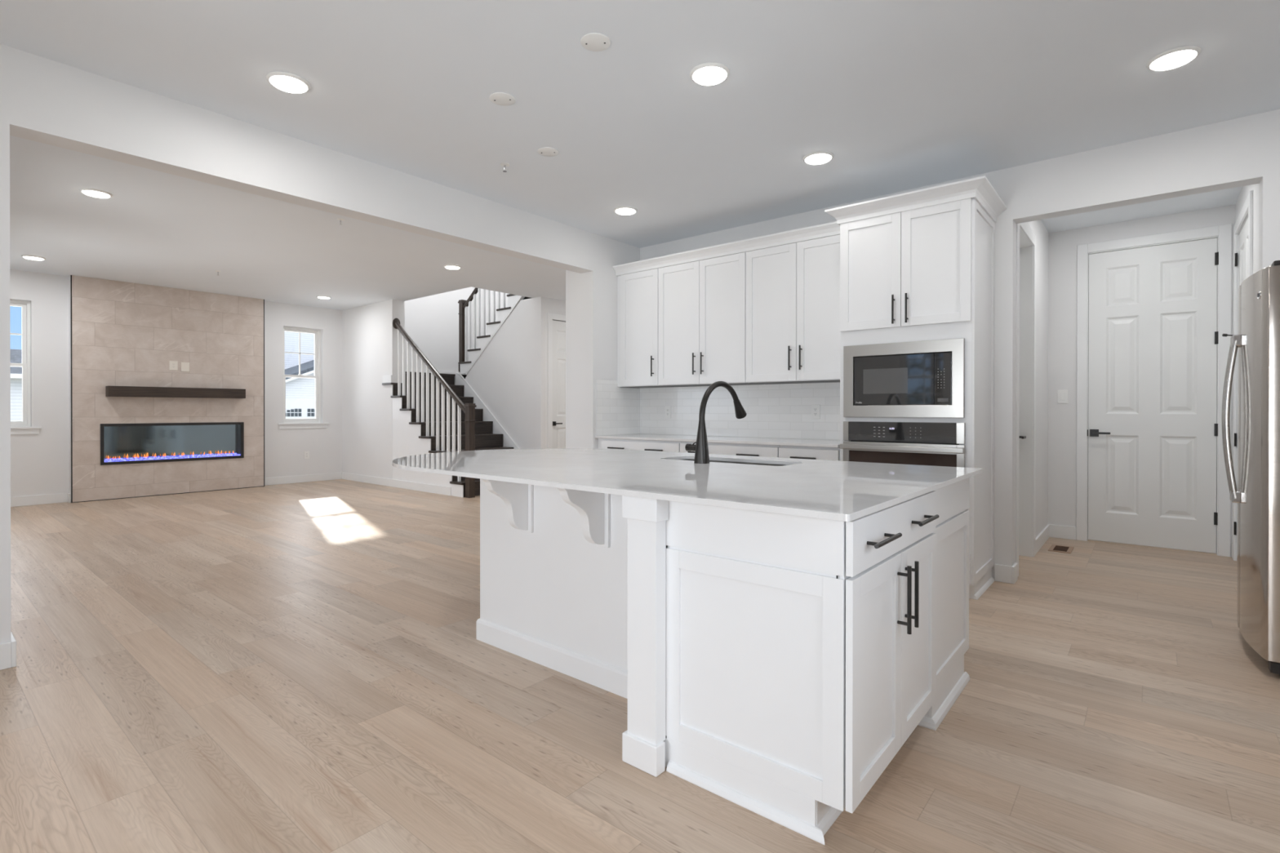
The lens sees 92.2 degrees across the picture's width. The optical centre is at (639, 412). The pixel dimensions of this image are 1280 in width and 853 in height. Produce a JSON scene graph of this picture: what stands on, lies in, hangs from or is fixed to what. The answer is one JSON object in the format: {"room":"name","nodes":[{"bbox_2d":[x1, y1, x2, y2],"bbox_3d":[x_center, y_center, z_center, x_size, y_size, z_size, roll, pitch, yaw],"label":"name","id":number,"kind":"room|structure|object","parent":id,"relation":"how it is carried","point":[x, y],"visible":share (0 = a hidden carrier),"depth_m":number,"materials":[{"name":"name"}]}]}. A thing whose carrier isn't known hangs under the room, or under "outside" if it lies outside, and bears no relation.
{"room":"kitchen","nodes":[
{"label":"kitchen","id":0,"kind":"room"},
{"bbox_2d":[68,275,71,493],"bbox_3d":[-6.428,-0.297,8.533,0.115,2.830,2.173,0,0,40],"label":"wall","id":1,"kind":"structure","parent":0,"point":[69,315],"depth_m":7.69,"materials":[{"name":"paint"}]},
{"bbox_2d":[70,275,264,502],"bbox_3d":[-6.377,-0.296,8.491,0.018,2.829,2.171,0,0,40],"label":"fireplace surround","id":2,"kind":"object","parent":1,"relation":"attached to","point":[123,333],"visible":0.99,"depth_m":8.35,"materials":[{"name":"beige tile"}]},
{"bbox_2d":[100,422,244,465],"bbox_3d":[-6.415,0.405,8.521,0.135,0.529,1.614,0,0,40],"label":"electric fireplace","id":3,"kind":"object","parent":2,"relation":"in","point":[151,442],"visible":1,"depth_m":8.49,"materials":[{"name":"black glass"}]},
{"bbox_2d":[168,360,177,370],"bbox_3d":[-6.395,-0.646,8.450,0.008,0.126,0.095,0,0,40],"label":"wall outlet","id":4,"kind":"object","parent":2,"relation":"attached to","point":[173,365],"visible":1,"depth_m":8.45,"materials":[{"name":"beige plastic"}]},
{"bbox_2d":[105,386,245,398],"bbox_3d":[-6.304,-0.276,8.450,0.152,0.135,1.542,0,0,40],"label":"mantel shelf","id":5,"kind":"object","parent":2,"relation":"attached to","point":[110,391],"visible":1,"depth_m":8.32,"materials":[{"name":"brown wood"}]},
{"bbox_2d":[181,362,189,371],"bbox_3d":[-6.310,-0.636,8.554,0.007,0.126,0.095,0,0,40],"label":"wall outlet","id":6,"kind":"object","parent":2,"relation":"attached to","point":[184,366],"visible":1,"depth_m":8.55,"materials":[{"name":"beige plastic"}]},
{"bbox_2d":[9,269,342,497],"bbox_3d":[-6.474,-0.297,8.701,0.170,2.830,5.140,0,0,40],"label":"wall","id":7,"kind":"structure","parent":0,"point":[39,463],"depth_m":7.72,"materials":[{"name":"paint"}]},
{"bbox_2d":[9,299,41,435],"bbox_3d":[-7.625,-0.548,7.290,0.215,1.620,0.766,0,0,40],"label":"window","id":8,"kind":"structure","parent":7,"relation":"in","point":[24,427],"depth_m":7.51,"materials":[{"name":"plastic"}]},
{"bbox_2d":[10,471,342,506],"bbox_3d":[-6.432,1.061,8.534,0.115,0.115,4.630,0,0,40],"label":"baseboard","id":9,"kind":"structure","parent":7,"relation":"attached to","point":[62,497],"depth_m":7.71,"materials":[{"name":"paint"}]},
{"bbox_2d":[277,326,328,429],"bbox_3d":[-5.447,-0.556,9.923,0.215,1.620,0.766,0,0,40],"label":"window","id":10,"kind":"structure","parent":7,"relation":"in","point":[315,423],"depth_m":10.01,"materials":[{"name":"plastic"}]},
{"bbox_2d":[304,451,309,458],"bbox_3d":[-5.360,0.681,9.913,0.008,0.118,0.074,0,0,40],"label":"wall outlet","id":11,"kind":"object","parent":7,"relation":"attached to","point":[306,453],"visible":1,"depth_m":9.91,"materials":[{"name":"white plastic"}]},
{"bbox_2d":[9,135,565,310],"bbox_3d":[-1.854,-1.843,6.790,9.720,0.280,8.090,0,0,40],"label":"ceiling","id":12,"kind":"structure","parent":0,"point":[156,228],"depth_m":6.30,"materials":[{"name":"paint"}]},
{"bbox_2d":[21,254,45,260],"bbox_3d":[-6.649,-1.696,6.758,0.192,0.019,0.192,0,0,40],"label":"recessed light","id":13,"kind":"object","parent":12,"relation":"in","point":[26,256],"visible":1,"depth_m":6.73,"materials":[{"name":"white plastic"}]},
{"bbox_2d":[79,187,112,198],"bbox_3d":[-4.192,-1.688,4.752,0.192,0.019,0.192,0,0,40],"label":"recessed light","id":14,"kind":"object","parent":12,"relation":"in","point":[90,192],"visible":1,"depth_m":4.73,"materials":[{"name":"white plastic"}]},
{"bbox_2d":[316,295,331,298],"bbox_3d":[-4.673,-1.702,9.107,0.192,0.019,0.192,0,0,40],"label":"recessed light","id":15,"kind":"object","parent":12,"relation":"in","point":[317,296],"visible":1,"depth_m":9.06,"materials":[{"name":"white plastic"}]},
{"bbox_2d":[444,264,461,269],"bbox_3d":[-2.186,-1.694,7.186,0.192,0.019,0.192,0,0,40],"label":"recessed light","id":16,"kind":"object","parent":12,"relation":"in","point":[447,266],"visible":1,"depth_m":7.14,"materials":[{"name":"white plastic"}]},
{"bbox_2d":[0,44,639,643],"bbox_3d":[-2.405,-0.278,3.377,0.168,2.830,7.341,0,0,40],"label":"wall","id":17,"kind":"structure","parent":0,"point":[44,100],"depth_m":3.40,"materials":[{"name":"paint"}]},
{"bbox_2d":[0,631,16,670],"bbox_3d":[-3.809,1.085,1.690,0.192,0.115,2.946,0,0,40],"label":"baseboard","id":18,"kind":"structure","parent":17,"relation":"attached to","point":[7,650],"depth_m":2.75,"materials":[{"name":"paint"}]},
{"bbox_2d":[595,379,596,435],"bbox_3d":[-0.405,-0.047,5.669,0.010,0.518,0.008,0,0,40],"label":"trim","id":19,"kind":"structure","parent":17,"relation":"attached to","point":[595,380],"depth_m":5.67,"materials":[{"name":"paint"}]},
{"bbox_2d":[342,299,404,479],"bbox_3d":[-4.307,-0.300,9.906,1.635,2.830,0.200,0,0,40],"label":"wall","id":20,"kind":"structure","parent":0,"point":[369,335],"depth_m":9.77,"materials":[{"name":"paint"}]},
{"bbox_2d":[342,471,451,495],"bbox_3d":[-3.781,1.060,9.335,3.180,0.115,0.016,0,0,40],"label":"baseboard","id":21,"kind":"structure","parent":20,"relation":"attached to","point":[436,489],"depth_m":9.15,"materials":[{"name":"paint"}]},
{"bbox_2d":[404,286,473,372],"bbox_3d":[-3.921,-1.589,11.211,0.140,5.400,2.310,0,0,40],"label":"wall","id":22,"kind":"structure","parent":0,"point":[431,322],"depth_m":11.34,"materials":[{"name":"paint"}]},
{"bbox_2d":[473,287,507,348],"bbox_3d":[-1.948,-1.587,10.976,3.200,5.400,0.140,0,0,40],"label":"wall","id":23,"kind":"structure","parent":0,"point":[501,293],"depth_m":11.67,"materials":[{"name":"paint"}]},
{"bbox_2d":[463,296,543,448],"bbox_3d":[-2.666,-0.299,10.107,3.188,2.829,0.060,0,0,40],"label":"wall","id":24,"kind":"structure","parent":0,"point":[508,376],"depth_m":9.40,"materials":[{"name":"paint"}]},
{"bbox_2d":[543,297,565,448],"bbox_3d":[-0.857,-0.297,9.869,0.100,2.830,1.880,0,0,40],"label":"wall","id":25,"kind":"structure","parent":0,"point":[555,306],"depth_m":9.15,"materials":[{"name":"paint"}]},
{"bbox_2d":[547,312,565,448],"bbox_3d":[-1.084,-0.184,9.525,0.109,2.605,0.930,0,0,40],"label":"door","id":26,"kind":"structure","parent":25,"relation":"in","point":[556,329],"depth_m":9.32,"materials":[{"name":"paint"}]},
{"bbox_2d":[565,233,639,448],"bbox_3d":[0.713,-0.288,7.311,0.360,2.830,4.022,0,0,40],"label":"wall pier","id":27,"kind":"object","parent":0,"point":[591,297],"visible":0.25,"depth_m":5.77,"materials":[{"name":"paint"}]},
{"bbox_2d":[0,479,1279,852],"bbox_3d":[-1.868,1.193,5.019,11.970,0.120,10.850,0,0,40],"label":"floor","id":28,"kind":"structure","parent":0,"point":[299,667],"depth_m":2.34,"materials":[{"name":"wood"}]},
{"bbox_2d":[382,287,530,497],"bbox_3d":[-2.743,-0.950,9.993,3.226,4.132,2.386,0,0,40],"label":"staircase","id":29,"kind":"structure","parent":28,"relation":"on","point":[432,413],"depth_m":9.13,"materials":[{"name":"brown wood"}]},
{"bbox_2d":[475,479,627,698],"bbox_3d":[-0.113,0.704,2.859,1.398,0.873,0.537,0,0,40],"label":"panel","id":30,"kind":"object","parent":28,"relation":"on","point":[553,598],"visible":0.4,"depth_m":2.74,"materials":[{"name":"paint"}]},
{"bbox_2d":[481,479,533,533],"bbox_3d":[-0.598,0.410,2.770,0.080,0.284,0.242,0,0,40],"label":"corbel","id":31,"kind":"object","parent":30,"relation":"attached to","point":[517,498],"visible":0.84,"depth_m":2.79,"materials":[{"name":"paint"}]},
{"bbox_2d":[556,488,609,547],"bbox_3d":[-0.230,0.412,2.465,0.080,0.284,0.242,0,0,40],"label":"corbel","id":32,"kind":"object","parent":30,"relation":"attached to","point":[593,508],"visible":0.88,"depth_m":2.48,"materials":[{"name":"paint"}]},
{"bbox_2d":[598,438,680,452],"bbox_3d":[0.148,0.684,5.607,0.941,0.896,0.668,0,0,40],"label":"base cabinet","id":33,"kind":"object","parent":28,"relation":"on","point":[603,443],"visible":0.17,"depth_m":5.36,"materials":[{"name":"paint"}]},
{"bbox_2d":[595,433,839,447],"bbox_3d":[0.674,0.225,5.184,2.291,0.020,0.649,0,0,40],"label":"countertop","id":34,"kind":"structure","parent":33,"relation":"on","point":[740,440],"depth_m":4.95,"materials":[{"name":"white stone"}]},
{"bbox_2d":[622,495,668,777],"bbox_3d":[0.045,0.707,2.033,0.144,0.873,0.153,0,0,40],"label":"island post","id":35,"kind":"object","parent":28,"relation":"on","point":[643,744],"visible":0.77,"depth_m":1.97,"materials":[{"name":"paint"}]},
{"bbox_2d":[680,441,779,457],"bbox_3d":[0.855,0.686,5.022,0.888,0.896,0.668,0,0,40],"label":"base cabinet","id":36,"kind":"object","parent":28,"relation":"on","point":[735,449],"visible":0.08,"depth_m":4.71,"materials":[{"name":"paint"}]},
{"bbox_2d":[664,490,939,844],"bbox_3d":[0.586,0.707,2.091,0.652,0.873,0.834,0,0,40],"label":"base cabinet","id":37,"kind":"object","parent":28,"relation":"on","point":[801,651],"visible":0.96,"depth_m":1.79,"materials":[{"name":"paint"}]},
{"bbox_2d":[778,445,839,460],"bbox_3d":[1.374,0.688,4.593,0.453,0.896,0.668,0,0,40],"label":"base cabinet","id":38,"kind":"object","parent":28,"relation":"on","point":[784,451],"visible":0.13,"depth_m":4.35,"materials":[{"name":"paint"}]},
{"bbox_2d":[824,175,1007,599],"bbox_3d":[1.856,-0.119,4.160,0.966,2.514,0.718,0,0,40],"label":"tall cabinet","id":39,"kind":"object","parent":28,"relation":"on","point":[917,265],"visible":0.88,"depth_m":3.90,"materials":[{"name":"paint"}]},
{"bbox_2d":[840,421,964,467],"bbox_3d":[1.831,0.444,4.145,0.753,0.768,0.623,0,0,40],"label":"wall oven","id":40,"kind":"object","parent":39,"relation":"in","point":[917,443],"visible":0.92,"depth_m":3.92,"materials":[{"name":"silver metal"}]},
{"bbox_2d":[840,440,964,467],"bbox_3d":[1.831,0.458,4.145,0.753,0.740,0.623,0,0,40],"label":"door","id":41,"kind":"structure","parent":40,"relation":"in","point":[933,453],"depth_m":3.90,"materials":[{"name":"silver metal"}]},
{"bbox_2d":[843,337,964,417],"bbox_3d":[1.798,-0.210,4.105,0.738,0.480,0.425,0,0,40],"label":"microwave","id":42,"kind":"object","parent":39,"relation":"in","point":[926,379],"visible":1,"depth_m":3.92,"materials":[{"name":"silver metal"}]},
{"bbox_2d":[918,477,969,730],"bbox_3d":[0.502,0.704,3.100,1.996,0.873,0.654,0,0,40],"label":"island end panel","id":43,"kind":"object","parent":28,"relation":"on","point":[952,599],"visible":0.21,"depth_m":2.46,"materials":[{"name":"paint"}]},
{"bbox_2d":[391,448,982,521],"bbox_3d":[-0.052,0.257,3.042,2.804,0.018,1.598,0,0,40],"label":"countertop","id":44,"kind":"structure","parent":43,"relation":"on","point":[830,490],"depth_m":2.45,"materials":[{"name":"white stone"}]},
{"bbox_2d":[684,381,746,463],"bbox_3d":[0.403,0.042,3.197,0.125,0.411,0.442,0,0,40],"label":"kitchen faucet","id":45,"kind":"object","parent":44,"relation":"on","point":[700,449],"visible":1,"depth_m":3.04,"materials":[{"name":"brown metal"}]},
{"bbox_2d":[693,419,709,463],"bbox_3d":[0.305,0.142,3.039,0.067,0.213,0.067,0,0,28],"label":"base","id":46,"kind":"object","parent":45,"relation":"attached to","point":[700,449],"depth_m":3.02,"materials":[{"name":"brown metal"}]},
{"bbox_2d":[680,458,784,466],"bbox_3d":[0.492,0.371,3.241,0.752,0.208,0.403,0,0,40],"label":"sink","id":47,"kind":"object","parent":44,"relation":"in","point":[685,459],"visible":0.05,"depth_m":3.31,"materials":[{"name":"silver metal"}]},
{"bbox_2d":[1048,544,1074,553],"bbox_3d":[3.505,1.133,5.130,0.154,0.005,0.290,0,0,40],"label":"floor vent","id":48,"kind":"object","parent":28,"relation":"in","point":[1061,548],"visible":1,"depth_m":5.12,"materials":[{"name":"brown wood"}]},
{"bbox_2d":[1222,260,1279,674],"bbox_3d":[3.241,0.246,2.790,0.880,1.795,0.910,0,0,40],"label":"refrigerator","id":49,"kind":"object","parent":28,"relation":"on","point":[1256,343],"visible":1,"depth_m":2.73,"materials":[{"name":"silver metal"}]},
{"bbox_2d":[0,0,1279,248],"bbox_3d":[0.339,-1.733,2.537,5.420,0.200,9.850,0,0,40],"label":"ceiling","id":50,"kind":"structure","parent":0,"point":[903,95],"depth_m":3.04,"materials":[{"name":"paint"}]},
{"bbox_2d":[266,71,311,93],"bbox_3d":[-1.736,-1.625,3.047,0.192,0.019,0.192,0,0,40],"label":"recessed light","id":51,"kind":"object","parent":50,"relation":"in","point":[283,81],"visible":1,"depth_m":3.02,"materials":[{"name":"white plastic"}]},
{"bbox_2d":[489,92,515,106],"bbox_3d":[-0.716,-1.631,3.210,0.132,0.009,0.132,0,0,40],"label":"cover plate","id":52,"kind":"object","parent":50,"relation":"attached to","point":[498,98],"visible":1,"depth_m":3.20,"materials":[{"name":"white plastic"}]},
{"bbox_2d":[500,162,509,172],"bbox_3d":[-0.891,-1.615,4.066,0.060,0.046,0.060,0,0,40],"label":"sprinkler head","id":53,"kind":"object","parent":50,"relation":"attached to","point":[504,165],"visible":1,"depth_m":4.06},
{"bbox_2d":[537,146,558,156],"bbox_3d":[-0.577,-1.633,3.864,0.132,0.009,0.132,0,0,40],"label":"cover plate","id":54,"kind":"object","parent":50,"relation":"attached to","point":[544,151],"visible":1,"depth_m":3.85,"materials":[{"name":"white plastic"}]},
{"bbox_2d":[580,32,610,51],"bbox_3d":[-0.196,-1.629,2.715,0.132,0.009,0.132,0,0,40],"label":"cover plate","id":55,"kind":"object","parent":50,"relation":"attached to","point":[593,42],"visible":1,"depth_m":2.71,"materials":[{"name":"white plastic"}]},
{"bbox_2d":[613,206,637,215],"bbox_3d":[-0.117,-1.631,4.988,0.192,0.019,0.192,0,0,40],"label":"recessed light","id":56,"kind":"object","parent":50,"relation":"in","point":[625,211],"visible":1,"depth_m":4.96,"materials":[{"name":"white plastic"}]},
{"bbox_2d":[689,62,729,85],"bbox_3d":[0.336,-1.624,2.968,0.192,0.019,0.192,0,0,40],"label":"recessed light","id":57,"kind":"object","parent":50,"relation":"in","point":[709,73],"visible":1,"depth_m":2.94,"materials":[{"name":"white plastic"}]},
{"bbox_2d":[802,151,834,164],"bbox_3d":[1.142,-1.627,3.947,0.192,0.019,0.192,0,0,40],"label":"recessed light","id":58,"kind":"object","parent":50,"relation":"in","point":[817,157],"visible":1,"depth_m":3.92,"materials":[{"name":"white plastic"}]},
{"bbox_2d":[1146,45,1201,71],"bbox_3d":[2.452,-1.622,2.834,0.192,0.019,0.192,0,0,40],"label":"recessed light","id":59,"kind":"object","parent":50,"relation":"in","point":[1176,57],"visible":1,"depth_m":2.81,"materials":[{"name":"white plastic"}]},
{"bbox_2d":[640,109,1279,578],"bbox_3d":[2.068,-0.278,4.532,5.290,2.830,0.138,0,0,40],"label":"wall","id":60,"kind":"structure","parent":0,"point":[1243,151],"depth_m":4.12,"materials":[{"name":"paint"}]},
{"bbox_2d":[617,268,671,388],"bbox_3d":[0.067,-0.774,5.843,0.509,1.062,0.401,0,0,40],"label":"upper cabinet","id":61,"kind":"object","parent":60,"relation":"attached to","point":[637,292],"visible":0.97,"depth_m":5.72,"materials":[{"name":"paint"}]},
{"bbox_2d":[664,406,671,418],"bbox_3d":[0.268,-0.004,5.925,0.074,0.118,0.008,0,0,40],"label":"wall outlet","id":62,"kind":"object","parent":60,"relation":"attached to","point":[667,409],"visible":1,"depth_m":5.92,"materials":[{"name":"white plastic"}]},
{"bbox_2d":[666,408,669,415],"bbox_3d":[0.267,-0.004,5.923,0.034,0.068,0.002,0,0,40],"label":"receptacle","id":63,"kind":"object","parent":62,"relation":"attached to","point":[667,410],"depth_m":5.92,"materials":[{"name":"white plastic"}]},
{"bbox_2d":[657,252,760,386],"bbox_3d":[0.609,-0.772,5.395,0.893,1.062,0.401,0,0,40],"label":"upper cabinet","id":64,"kind":"object","parent":60,"relation":"attached to","point":[701,304],"visible":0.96,"depth_m":5.25,"materials":[{"name":"paint"}]},
{"bbox_2d":[613,221,839,275],"bbox_3d":[0.644,-1.346,5.142,2.288,0.085,0.066,0,0,40],"label":"crown molding","id":65,"kind":"structure","parent":64,"relation":"attached to","point":[832,228],"depth_m":5.03,"materials":[{"name":"paint"}]},
{"bbox_2d":[745,234,839,384],"bbox_3d":[1.296,-0.769,4.827,0.886,1.062,0.401,0,0,40],"label":"upper cabinet","id":66,"kind":"object","parent":60,"relation":"attached to","point":[793,290],"visible":0.73,"depth_m":4.72,"materials":[{"name":"paint"}]},
{"bbox_2d":[811,404,820,418],"bbox_3d":[1.417,-0.007,4.975,0.074,0.118,0.008,0,0,40],"label":"wall outlet","id":67,"kind":"object","parent":60,"relation":"attached to","point":[815,409],"visible":1,"depth_m":4.97,"materials":[{"name":"white plastic"}]},
{"bbox_2d":[813,407,817,416],"bbox_3d":[1.416,-0.007,4.973,0.034,0.068,0.002,0,0,40],"label":"receptacle","id":68,"kind":"object","parent":67,"relation":"attached to","point":[815,409],"depth_m":4.97,"materials":[{"name":"white plastic"}]},
{"bbox_2d":[994,562,1017,583],"bbox_3d":[2.968,1.082,3.786,1.365,0.115,0.146,0,0,40],"label":"baseboard","id":69,"kind":"structure","parent":60,"relation":"attached to","point":[1002,573],"depth_m":4.13,"materials":[{"name":"paint"}]},
{"bbox_2d":[1026,219,1048,537],"bbox_3d":[3.091,-0.279,4.969,0.140,2.830,1.840,0,0,40],"label":"wall","id":70,"kind":"structure","parent":0,"point":[1037,227],"depth_m":5.30,"materials":[{"name":"paint"}]},
{"bbox_2d":[1015,222,1035,576],"bbox_3d":[2.811,-0.133,4.618,0.156,2.540,0.900,0,0,40],"label":"door","id":71,"kind":"structure","parent":70,"relation":"in","point":[1025,327],"depth_m":4.86,"materials":[{"name":"paint"}]},
{"bbox_2d":[1035,524,1232,558],"bbox_3d":[3.618,1.080,4.537,1.230,0.115,1.840,0,0,40],"label":"baseboard","id":72,"kind":"structure","parent":70,"relation":"attached to","point":[1050,531],"depth_m":5.51,"materials":[{"name":"paint"}]},
{"bbox_2d":[1048,204,1235,556],"bbox_3d":[4.250,-0.279,5.295,1.530,2.830,0.140,0,0,40],"label":"wall","id":73,"kind":"structure","parent":0,"point":[1063,245],"depth_m":5.54,"materials":[{"name":"paint"}]},
{"bbox_2d":[1057,389,1067,403],"bbox_3d":[3.814,-0.146,5.560,0.078,0.122,0.009,0,0,40],"label":"light switch","id":74,"kind":"object","parent":73,"relation":"attached to","point":[1062,393],"visible":1,"depth_m":5.56,"materials":[{"name":"white plastic"}]},
{"bbox_2d":[1076,223,1231,556],"bbox_3d":[4.297,-0.176,5.199,0.995,2.625,0.149,0,0,40],"label":"door","id":75,"kind":"structure","parent":73,"relation":"in","point":[1154,311],"depth_m":5.17,"materials":[{"name":"paint"}]},
{"bbox_2d":[1235,183,1259,560],"bbox_3d":[4.147,-0.276,4.096,0.140,2.830,1.840,0,0,40],"label":"wall","id":76,"kind":"structure","parent":0,"point":[1245,190],"depth_m":4.06,"materials":[{"name":"paint"}]},
{"bbox_2d":[1222,190,1253,560],"bbox_3d":[4.287,-0.154,4.409,0.126,2.585,1.020,0,0,40],"label":"door","id":77,"kind":"structure","parent":76,"relation":"in","point":[1246,236],"depth_m":4.68,"materials":[{"name":"paint"}]},
{"label":"outside","id":78,"kind":"structure","parent":0,"visible":0},
{"bbox_3d":[-26.974,1.886,22.310,150.000,0.750,140.000,0,0,40],"label":"ground","id":79,"kind":"structure","parent":78,"visible":0},
{"bbox_2d":[10,349,22,421],"bbox_3d":[-35.469,-0.802,24.462,7.150,4.600,17.500,0,0,40],"label":"house","id":80,"kind":"structure","parent":79,"relation":"on","point":[15,354],"depth_m":28.25,"materials":[{"name":"white"}]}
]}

